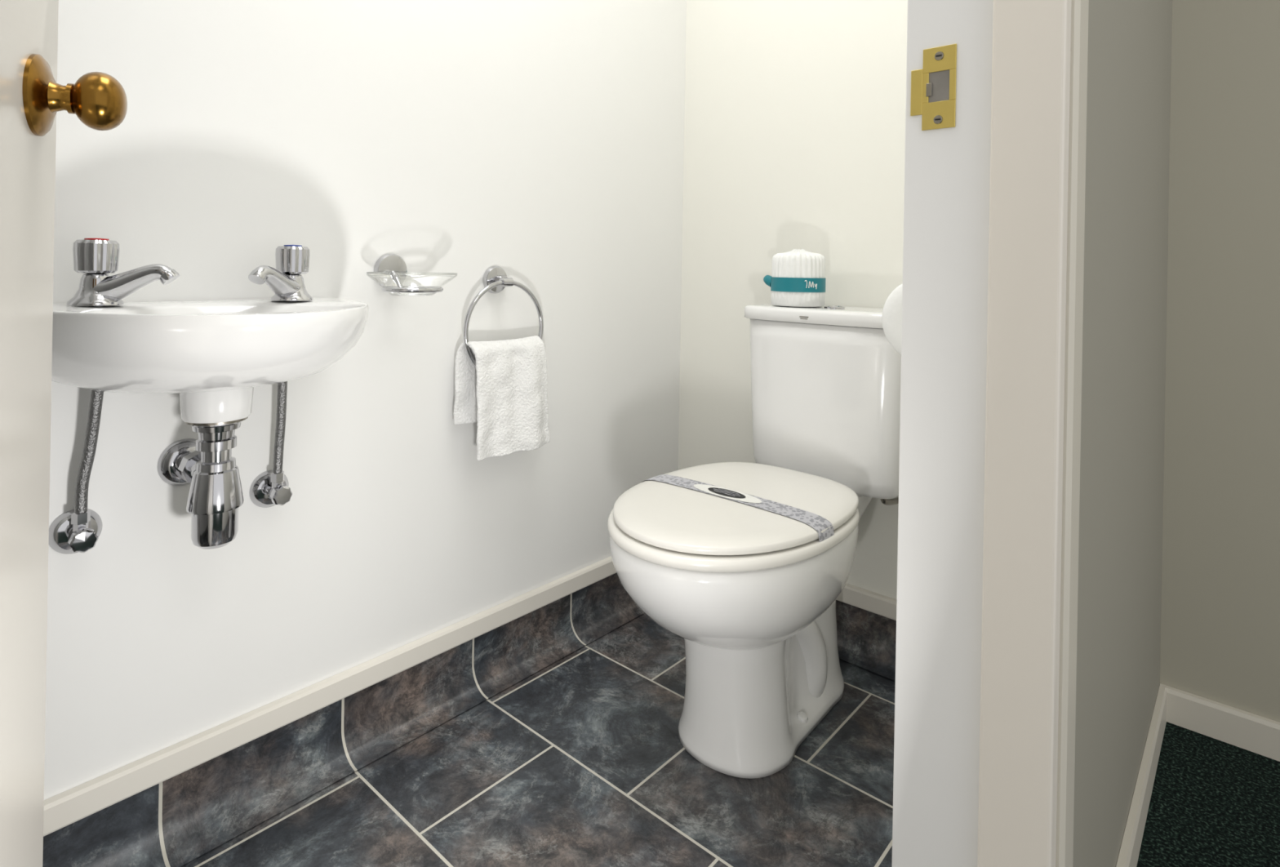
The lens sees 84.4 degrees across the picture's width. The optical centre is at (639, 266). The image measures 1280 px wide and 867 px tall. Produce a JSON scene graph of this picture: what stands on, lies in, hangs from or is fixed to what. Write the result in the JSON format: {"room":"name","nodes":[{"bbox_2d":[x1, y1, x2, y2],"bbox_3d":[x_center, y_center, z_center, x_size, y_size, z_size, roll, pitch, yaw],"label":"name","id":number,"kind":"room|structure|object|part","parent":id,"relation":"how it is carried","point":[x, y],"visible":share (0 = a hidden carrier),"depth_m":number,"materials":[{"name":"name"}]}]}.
{"room":"hallway outside toilet","nodes":[
{"label":"hallway outside toilet","id":0,"kind":"room"},
{"bbox_2d":[44,0,686,799],"bbox_3d":[-0.563,-0.360,1.203,0.100,2.400,2.159,1,0,41],"label":"wall","id":1,"kind":"structure","parent":0,"point":[541,142],"depth_m":1.23,"materials":[{"name":"paint"}]},
{"bbox_2d":[48,390,103,554],"bbox_3d":[-0.722,0.245,0.913,0.057,0.268,0.058,1,0,41],"label":"water supply pipe","id":2,"kind":"object","parent":1,"relation":"attached to","point":[77,530],"visible":0.8,"depth_m":0.91,"materials":[{"name":"silver metal"}]},
{"bbox_2d":[71,510,90,531],"bbox_3d":[-0.723,0.330,0.912,0.017,0.027,0.020,1,0,41],"label":"outlet","id":3,"kind":"object","parent":2,"relation":"attached to","point":[80,519],"depth_m":0.91,"materials":[{"name":"silver metal"}]},
{"bbox_2d":[51,297,368,423],"bbox_3d":[-0.533,0.129,0.919,0.330,0.154,0.416,1,0,41],"label":"basin","id":4,"kind":"object","parent":1,"relation":"attached to","point":[214,353],"visible":0.96,"depth_m":0.81,"materials":[{"name":"ceramic"}]},
{"bbox_2d":[66,237,179,306],"bbox_3d":[-0.653,0.008,0.889,0.120,0.086,0.058,1,0,-1],"label":"tap","id":5,"kind":"object","parent":4,"relation":"on","point":[95,257],"visible":1,"depth_m":0.88,"materials":[{"name":"silver metal"}]},
{"bbox_3d":[-0.684,-0.012,0.889,0.046,0.042,0.046,1,0,41],"label":"handle","id":6,"kind":"part","parent":5,"relation":"part of","materials":[{"name":"silver metal"}]},
{"bbox_3d":[-0.647,0.024,0.896,0.095,0.055,0.035,1,0,-11],"label":"spout","id":7,"kind":"part","parent":5,"relation":"part of","materials":[{"name":"silver metal"}]},
{"bbox_2d":[157,416,248,549],"bbox_3d":[-0.604,0.291,0.981,0.148,0.174,0.076,1,0,41],"label":"trap","id":8,"kind":"object","parent":4,"relation":"attached to","point":[206,462],"visible":0.94,"depth_m":0.94,"materials":[{"name":"silver metal"}]},
{"bbox_2d":[175,450,200,482],"bbox_3d":[-0.623,0.283,0.994,0.092,0.044,0.044,1,0,41],"label":"outlet","id":9,"kind":"object","parent":8,"relation":"attached to","point":[186,461],"depth_m":0.98,"materials":[{"name":"silver metal"}]},
{"bbox_2d":[184,416,248,426],"bbox_3d":[-0.573,0.206,0.957,0.074,0.003,0.074,1,0,41],"label":"washer","id":10,"kind":"object","parent":8,"relation":"in","point":[234,423],"depth_m":0.93,"materials":[{"name":"silver metal"}]},
{"bbox_2d":[248,244,312,301],"bbox_3d":[-0.523,0.011,1.038,0.058,0.086,0.120,1,0,-6],"label":"tap","id":11,"kind":"object","parent":4,"relation":"on","point":[286,282],"visible":1,"depth_m":1.05,"materials":[{"name":"silver metal"}]},
{"bbox_3d":[-0.529,0.026,1.031,0.035,0.055,0.095,1,0,4],"label":"spout","id":12,"kind":"part","parent":11,"relation":"part of","materials":[{"name":"silver metal"}]},
{"bbox_3d":[-0.526,-0.009,1.069,0.046,0.042,0.046,1,0,41],"label":"handle","id":13,"kind":"part","parent":11,"relation":"part of","materials":[{"name":"silver metal"}]},
{"bbox_2d":[249,381,292,507],"bbox_3d":[-0.563,0.245,1.097,0.054,0.271,0.058,1,0,41],"label":"valve","id":14,"kind":"object","parent":1,"relation":"attached to","point":[270,488],"visible":0.8,"depth_m":1.09,"materials":[{"name":"silver metal"}]},
{"bbox_2d":[270,471,284,488],"bbox_3d":[-0.562,0.332,1.095,0.017,0.027,0.020,1,0,41],"label":"outlet","id":15,"kind":"object","parent":14,"relation":"attached to","point":[277,477],"depth_m":1.09,"materials":[{"name":"silver metal"}]},
{"bbox_2d":[43,555,616,836],"bbox_3d":[-0.573,0.713,1.128,0.012,0.040,2.058,1,0,41],"label":"baseboard","id":16,"kind":"structure","parent":1,"relation":"attached to","point":[67,807],"depth_m":1.13,"materials":[{"name":"white wood"}]},
{"bbox_2d":[366,253,457,296],"bbox_3d":[-0.395,0.014,1.219,0.141,0.071,0.157,1,0,41],"label":"soap dish","id":17,"kind":"object","parent":1,"relation":"attached to","point":[390,270],"visible":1,"depth_m":1.24,"materials":[{"name":"clear glass"}]},
{"bbox_3d":[-0.431,0.026,1.250,0.035,0.036,0.013,1,0,41],"label":"holder arm","id":18,"kind":"part","parent":17,"relation":"part of","materials":[{"name":"silver metal"}]},
{"bbox_3d":[-0.390,0.031,1.214,0.127,0.038,0.157,1,0,41],"label":"glass dish","id":19,"kind":"part","parent":17,"relation":"part of","materials":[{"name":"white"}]},
{"bbox_2d":[462,266,543,367],"bbox_3d":[-0.281,0.112,1.422,0.048,0.225,0.198,1,0,41],"label":"towel ring","id":20,"kind":"object","parent":1,"relation":"attached to","point":[495,279],"visible":0.81,"depth_m":1.42,"materials":[{"name":"silver metal"}]},
{"bbox_3d":[-0.281,0.028,1.424,0.025,0.021,0.020,1,0,41],"label":"post","id":21,"kind":"part","parent":20,"relation":"part of","materials":[{"name":"silver metal"}]},
{"bbox_2d":[453,335,550,461],"bbox_3d":[-0.266,0.258,1.407,0.061,0.227,0.215,1,0,41],"label":"hand towel","id":22,"kind":"object","parent":20,"relation":"hanging from","point":[505,393],"visible":1,"depth_m":1.38,"materials":[{"name":"fabric"}]},
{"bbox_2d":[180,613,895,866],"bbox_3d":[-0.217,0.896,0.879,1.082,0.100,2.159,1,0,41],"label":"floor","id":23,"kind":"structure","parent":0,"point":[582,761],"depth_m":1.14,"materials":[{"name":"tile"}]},
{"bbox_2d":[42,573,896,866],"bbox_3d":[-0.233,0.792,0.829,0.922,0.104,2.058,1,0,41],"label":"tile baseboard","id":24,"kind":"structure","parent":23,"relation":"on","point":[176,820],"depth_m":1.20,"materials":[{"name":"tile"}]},
{"bbox_2d":[607,303,901,778],"bbox_3d":[0.235,0.467,1.318,0.387,0.772,0.713,1,0,41],"label":"toilet","id":25,"kind":"object","parent":23,"relation":"on","point":[748,564],"visible":0.97,"depth_m":1.21,"materials":[{"name":"ceramic"}]},
{"bbox_3d":[0.156,0.433,1.228,0.380,0.020,0.468,1,0,41],"label":"seat","id":26,"kind":"part","parent":25,"relation":"part of","materials":[{"name":"plastic"}]},
{"bbox_3d":[0.165,0.541,1.242,0.372,0.192,0.489,1,0,41],"label":"bowl","id":27,"kind":"part","parent":25,"relation":"part of","materials":[{"name":"ceramic"}]},
{"bbox_3d":[0.164,0.409,1.237,0.366,0.024,0.472,1,0,41],"label":"lid","id":28,"kind":"part","parent":25,"relation":"part of","materials":[{"name":"plastic"}]},
{"bbox_2d":[763,248,826,306],"bbox_3d":[0.345,0.024,1.538,0.117,0.123,0.118,1,0,-24],"label":"toilet roll","id":29,"kind":"object","parent":25,"relation":"on","point":[797,279],"visible":1,"depth_m":1.49,"materials":[{"name":"paper"}]},
{"bbox_3d":[0.414,0.103,1.504,0.371,0.029,0.200,1,0,41],"label":"cistern lid","id":30,"kind":"part","parent":25,"relation":"part of","materials":[{"name":"ceramic"}]},
{"bbox_3d":[0.412,0.287,1.506,0.354,0.335,0.191,1,0,41],"label":"cistern tank","id":31,"kind":"part","parent":25,"relation":"part of","materials":[{"name":"ceramic"}]},
{"bbox_2d":[678,0,907,599],"bbox_3d":[0.501,-0.341,1.639,0.927,2.400,0.100,1,0,41],"label":"wall","id":32,"kind":"structure","parent":0,"point":[794,122],"depth_m":1.72,"materials":[{"name":"paint"}]},
{"bbox_2d":[835,583,896,620],"bbox_3d":[0.442,0.732,1.598,0.922,0.040,0.012,1,0,41],"label":"baseboard","id":33,"kind":"structure","parent":32,"relation":"attached to","point":[877,603],"depth_m":1.54,"materials":[{"name":"white wood"}]},
{"bbox_2d":[1072,0,1172,866],"bbox_3d":[0.671,-0.338,1.044,0.113,2.400,1.127,1,0,41],"label":"wall partition","id":34,"kind":"structure","parent":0,"point":[1129,56],"depth_m":0.91,"materials":[{"name":"beige paint"}]},
{"bbox_2d":[1115,683,1167,866],"bbox_3d":[0.687,0.826,0.991,0.012,0.063,0.956,1,0,41],"label":"baseboard","id":35,"kind":"structure","parent":34,"relation":"attached to","point":[1129,852],"depth_m":1.10,"materials":[{"name":"white wood"}]},
{"bbox_2d":[1136,721,1279,866],"bbox_3d":[0.511,0.907,-0.338,1.618,0.104,3.387,1,0,41],"label":"floor","id":36,"kind":"structure","parent":0,"point":[1214,802],"depth_m":1.12,"materials":[{"name":"black carpet"}]},
{"bbox_2d":[1160,0,1279,722],"bbox_3d":[1.639,-0.320,0.879,1.560,2.400,0.100,1,0,41],"label":"wall","id":37,"kind":"structure","parent":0,"point":[1220,612],"depth_m":1.30,"materials":[{"name":"beige paint"}]},
{"bbox_3d":[-0.711,-0.363,-0.535,0.113,2.400,1.450,1,0,41],"label":"wall","id":38,"kind":"structure","parent":0,"visible":0},
{"bbox_2d":[0,0,58,866],"bbox_3d":[-0.410,-0.176,0.346,0.036,2.022,0.680,1,0,-26],"label":"door leaf","id":39,"kind":"structure","parent":38,"relation":"in","point":[28,28],"depth_m":0.59,"materials":[{"name":"white wood"}]},
{"bbox_2d":[22,53,127,136],"bbox_3d":[-0.489,-0.146,0.620,0.064,0.069,0.069,1,0,-26],"label":"door knob","id":40,"kind":"object","parent":39,"relation":"attached to","point":[37,74],"depth_m":0.60,"materials":[{"name":"gold metal"}]},
{"bbox_3d":[-0.486,-0.146,0.622,0.056,0.051,0.051,1,0,-26],"label":"knob","id":41,"kind":"part","parent":40,"relation":"part of","materials":[{"name":"gold metal"}]},
{"bbox_2d":[881,283,902,355],"bbox_3d":[0.377,0.066,0.888,0.104,0.104,0.134,1,0,41],"label":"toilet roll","id":42,"kind":"object","parent":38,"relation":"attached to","point":[891,317],"visible":0.15,"depth_m":0.86,"materials":[{"name":"paper"}]},
{"bbox_2d":[910,44,956,130],"bbox_3d":[0.264,-0.160,0.636,0.040,0.074,0.004,1,0,41],"label":"strike plate","id":43,"kind":"object","parent":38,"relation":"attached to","point":[933,86],"visible":1,"depth_m":0.63,"materials":[{"name":"gold metal"}]},
{"bbox_3d":[0.259,-0.161,0.641,0.005,0.027,0.002,1,0,41],"label":"plate","id":44,"kind":"part","parent":43,"relation":"part of","materials":[{"name":"gold metal"}]},
{"bbox_3d":[0.268,-0.135,0.633,0.029,0.025,0.002,1,0,41],"label":"plate","id":45,"kind":"part","parent":43,"relation":"part of","materials":[{"name":"gold metal"}]},
{"bbox_3d":[0.269,-0.186,0.633,0.029,0.022,0.002,1,0,41],"label":"plate","id":46,"kind":"part","parent":43,"relation":"part of","materials":[{"name":"gold metal"}]},
{"bbox_3d":[0.277,-0.161,0.625,0.005,0.027,0.002,1,0,41],"label":"plate","id":47,"kind":"part","parent":43,"relation":"part of","materials":[{"name":"gold metal"}]},
{"bbox_2d":[891,0,993,866],"bbox_3d":[0.281,-0.170,0.628,0.087,2.050,0.008,1,0,41],"label":"trim","id":48,"kind":"structure","parent":38,"relation":"attached to","point":[947,171],"depth_m":0.63,"materials":[{"name":"white wood"}]},
{"bbox_2d":[977,0,1071,866],"bbox_3d":[0.322,-0.169,0.583,0.054,2.050,0.022,1,0,41],"label":"trim","id":49,"kind":"structure","parent":38,"relation":"attached to","point":[1032,38],"depth_m":0.57,"materials":[{"name":"white wood"}]},
{"bbox_2d":[1055,0,1088,866],"bbox_3d":[0.370,-0.193,0.603,0.019,2.100,0.070,1,0,41],"label":"trim","id":50,"kind":"structure","parent":38,"relation":"attached to","point":[1079,8],"depth_m":0.58,"materials":[{"name":"white wood"}]},
{"bbox_2d":[1160,683,1279,761],"bbox_3d":[1.580,0.843,0.837,1.560,0.063,0.012,1,0,41],"label":"baseboard","id":51,"kind":"structure","parent":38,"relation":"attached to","point":[1257,734],"depth_m":1.28,"materials":[{"name":"white wood"}]}
]}

